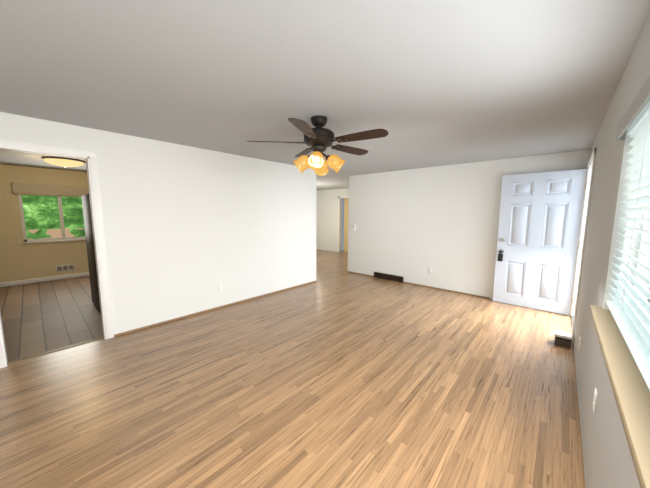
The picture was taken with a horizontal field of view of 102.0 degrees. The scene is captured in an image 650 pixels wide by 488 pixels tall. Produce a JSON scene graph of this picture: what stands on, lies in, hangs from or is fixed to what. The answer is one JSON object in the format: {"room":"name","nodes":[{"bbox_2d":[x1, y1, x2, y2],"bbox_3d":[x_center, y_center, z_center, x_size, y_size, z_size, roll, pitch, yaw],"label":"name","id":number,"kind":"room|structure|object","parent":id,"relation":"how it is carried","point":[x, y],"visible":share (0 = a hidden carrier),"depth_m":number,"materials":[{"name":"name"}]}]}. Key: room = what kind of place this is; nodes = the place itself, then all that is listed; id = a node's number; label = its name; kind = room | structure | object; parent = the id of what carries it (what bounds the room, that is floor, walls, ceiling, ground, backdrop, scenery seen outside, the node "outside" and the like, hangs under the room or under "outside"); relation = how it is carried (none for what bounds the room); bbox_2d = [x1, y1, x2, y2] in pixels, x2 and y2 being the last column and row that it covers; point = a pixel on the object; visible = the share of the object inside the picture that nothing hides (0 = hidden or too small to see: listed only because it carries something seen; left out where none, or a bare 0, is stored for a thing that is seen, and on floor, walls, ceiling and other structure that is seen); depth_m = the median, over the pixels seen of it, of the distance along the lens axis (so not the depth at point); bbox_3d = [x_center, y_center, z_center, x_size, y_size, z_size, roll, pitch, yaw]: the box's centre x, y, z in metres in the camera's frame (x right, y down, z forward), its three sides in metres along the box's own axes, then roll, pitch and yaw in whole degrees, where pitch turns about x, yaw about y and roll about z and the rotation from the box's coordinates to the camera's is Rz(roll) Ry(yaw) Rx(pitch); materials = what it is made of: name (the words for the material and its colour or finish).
{"room":"living room","nodes":[
{"label":"living room","id":0,"kind":"room"},
{"bbox_2d":[0,164,88,282],"bbox_3d":[-5.513,-0.481,6.424,0.120,2.440,5.830,6,9,41],"label":"wall","id":1,"kind":"structure","parent":0,"point":[19,260],"depth_m":5.55,"materials":[{"name":"beige paint"}]},
{"bbox_2d":[0,272,88,286],"bbox_3d":[-5.470,0.691,6.518,0.012,0.090,5.830,6,9,41],"label":"baseboard","id":2,"kind":"structure","parent":1,"relation":"attached to","point":[20,282],"depth_m":5.75,"materials":[{"name":"white wood"}]},
{"bbox_2d":[18,195,85,243],"bbox_3d":[-5.899,-0.623,5.898,0.120,1.120,1.260,6,9,41],"label":"window","id":3,"kind":"structure","parent":1,"relation":"in","point":[63,238],"depth_m":5.82,"materials":[{"name":"white"}]},
{"bbox_2d":[12,182,88,196],"bbox_3d":[-5.857,-1.173,5.799,0.058,0.242,1.320,6,9,41],"label":"window valance","id":4,"kind":"object","parent":3,"relation":"attached to","point":[45,190],"visible":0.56,"depth_m":5.66,"materials":[{"name":"beige fabric"}]},
{"bbox_2d":[55,263,74,271],"bbox_3d":[-5.912,0.543,6.001,0.013,0.160,0.320,6,9,41],"label":"air vent","id":5,"kind":"object","parent":1,"relation":"in","point":[64,267],"visible":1,"depth_m":6.00,"materials":[{"name":"beige"}]},
{"bbox_2d":[0,276,102,361],"bbox_3d":[-3.935,0.961,5.123,4.430,0.096,6.010,6,9,41],"label":"floor","id":6,"kind":"structure","parent":0,"point":[40,317],"depth_m":3.86,"materials":[{"name":"tile"}]},
{"bbox_2d":[7,337,103,364],"bbox_3d":[-2.945,1.171,2.929,0.065,0.010,0.790,6,9,41],"label":"threshold","id":7,"kind":"object","parent":6,"relation":"on","point":[50,351],"depth_m":2.89,"materials":[{"name":"brown wood"}]},
{"bbox_2d":[81,194,100,313],"bbox_3d":[-3.366,0.096,4.384,0.906,1.792,0.820,6,9,41],"label":"fridge","id":8,"kind":"object","parent":6,"relation":"on","point":[90,248],"visible":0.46,"depth_m":4.01,"materials":[{"name":"black"}]},
{"bbox_2d":[0,112,315,334],"bbox_3d":[-2.219,-0.129,3.574,0.120,2.440,5.950,6,9,41],"label":"wall","id":9,"kind":"structure","parent":0,"point":[188,230],"depth_m":3.76,"materials":[{"name":"white paint"}]},
{"bbox_2d":[0,138,113,367],"bbox_3d":[-2.933,0.082,2.796,0.152,2.195,0.920,6,9,41],"label":"trim","id":10,"kind":"structure","parent":9,"relation":"attached to","point":[89,157],"depth_m":2.98,"materials":[{"name":"white wood"}]},
{"bbox_2d":[0,249,583,487],"bbox_3d":[-0.821,0.956,5.294,8.840,0.100,10.420,6,9,41],"label":"floor","id":11,"kind":"structure","parent":0,"point":[336,374],"depth_m":2.17,"materials":[{"name":"brown wood"}]},
{"bbox_2d":[114,271,585,487],"bbox_3d":[-0.222,1.191,2.766,4.240,0.028,7.200,6,9,41],"label":"strips","id":12,"kind":"object","parent":11,"relation":"on","point":[137,329],"visible":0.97,"depth_m":4.02,"materials":[{"name":"brown"}]},
{"bbox_2d":[550,330,571,347],"bbox_3d":[2.792,1.116,3.122,0.189,0.126,0.164,6,9,41],"label":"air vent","id":13,"kind":"object","parent":11,"relation":"on","point":[563,339],"visible":1,"depth_m":3.06,"materials":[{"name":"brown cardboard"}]},
{"bbox_2d":[0,0,649,190],"bbox_3d":[-0.808,-1.567,4.998,8.840,0.100,10.420,6,9,41],"label":"ceiling","id":14,"kind":"structure","parent":0,"point":[428,83],"depth_m":1.74,"materials":[{"name":"grey paint"}]},
{"bbox_2d":[42,157,85,166],"bbox_3d":[-4.651,-1.438,4.708,0.560,0.130,0.560,6,9,41],"label":"light","id":15,"kind":"object","parent":14,"relation":"attached to","point":[63,162],"visible":1,"depth_m":4.56,"materials":[{"name":"yellow glass"}]},
{"bbox_2d":[247,115,387,175],"bbox_3d":[-0.017,-0.968,2.614,1.327,0.525,1.320,6,9,41],"label":"ceiling fan","id":16,"kind":"object","parent":14,"relation":"hanging from","point":[318,139],"visible":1,"depth_m":2.52,"materials":[{"name":"brown wood"}]},
{"bbox_2d":[316,188,348,251],"bbox_3d":[0.804,-0.893,10.214,4.440,2.440,0.340,6,9,41],"label":"wall","id":17,"kind":"structure","parent":0,"point":[327,220],"depth_m":10.52,"materials":[{"name":"white paint"}]},
{"bbox_2d":[338,196,347,251],"bbox_3d":[0.893,-0.716,9.914,1.040,2.160,0.015,6,9,41],"label":"door frame","id":18,"kind":"structure","parent":17,"relation":"attached to","point":[339,197],"depth_m":10.18,"materials":[{"name":"white wood"}]},
{"bbox_2d":[347,177,349,270],"bbox_3d":[1.472,-0.598,7.740,0.120,2.440,2.480,6,9,41],"label":"wall","id":19,"kind":"structure","parent":0,"point":[348,223],"depth_m":6.85,"materials":[{"name":"white paint"}]},
{"bbox_2d":[348,149,589,299],"bbox_3d":[2.287,-0.305,5.281,4.400,2.440,0.120,6,9,41],"label":"wall","id":20,"kind":"structure","parent":0,"point":[413,225],"depth_m":5.24,"materials":[{"name":"white paint"}]},
{"bbox_2d":[352,224,355,231],"bbox_3d":[0.717,-0.406,6.583,0.120,0.200,0.032,6,9,41],"label":"light switch","id":21,"kind":"object","parent":20,"relation":"attached to","point":[353,227],"visible":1,"depth_m":6.57,"materials":[{"name":"white plastic"}]},
{"bbox_2d":[374,272,403,282],"bbox_3d":[1.447,0.760,6.054,0.740,0.135,0.035,6,9,41],"label":"air vent","id":22,"kind":"object","parent":20,"relation":"in","point":[388,277],"visible":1,"depth_m":6.04,"materials":[{"name":"brown metal"}]},
{"bbox_2d":[493,169,586,315],"bbox_3d":[3.327,-0.031,4.167,1.016,2.150,0.169,6,9,42],"label":"entry door","id":23,"kind":"structure","parent":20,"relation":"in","point":[538,232],"depth_m":4.13,"materials":[{"name":"white paint"}]},
{"bbox_2d":[573,12,649,487],"bbox_3d":[1.423,0.173,1.169,0.160,2.440,7.200,6,9,41],"label":"wall","id":24,"kind":"structure","parent":0,"point":[608,460],"depth_m":1.62,"materials":[{"name":"grey paint"}]},
{"bbox_2d":[570,147,596,342],"bbox_3d":[3.417,0.020,3.380,0.206,2.250,1.160,6,9,41],"label":"door frame","id":25,"kind":"structure","parent":24,"relation":"attached to","point":[582,232],"depth_m":3.71,"materials":[{"name":"white wood"}]},
{"bbox_2d":[592,388,596,413],"bbox_3d":[1.490,0.865,1.457,0.010,0.115,0.070,6,9,41],"label":"outlet","id":26,"kind":"object","parent":24,"relation":"attached to","point":[594,400],"visible":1,"depth_m":1.44,"materials":[{"name":"white plastic"}]},
{"bbox_2d":[589,75,649,487],"bbox_3d":[0.505,0.065,0.160,0.210,1.130,3.600,6,9,41],"label":"window","id":27,"kind":"structure","parent":24,"relation":"in","point":[631,390],"depth_m":1.13,"materials":[{"name":"white plastic"}]},
{"label":"outside","id":28,"kind":"structure","parent":0,"visible":0},
{"bbox_2d":[21,195,84,238],"bbox_3d":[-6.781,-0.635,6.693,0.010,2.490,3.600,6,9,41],"label":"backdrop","id":29,"kind":"structure","parent":28,"point":[41,217],"depth_m":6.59,"materials":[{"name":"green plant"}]}
]}

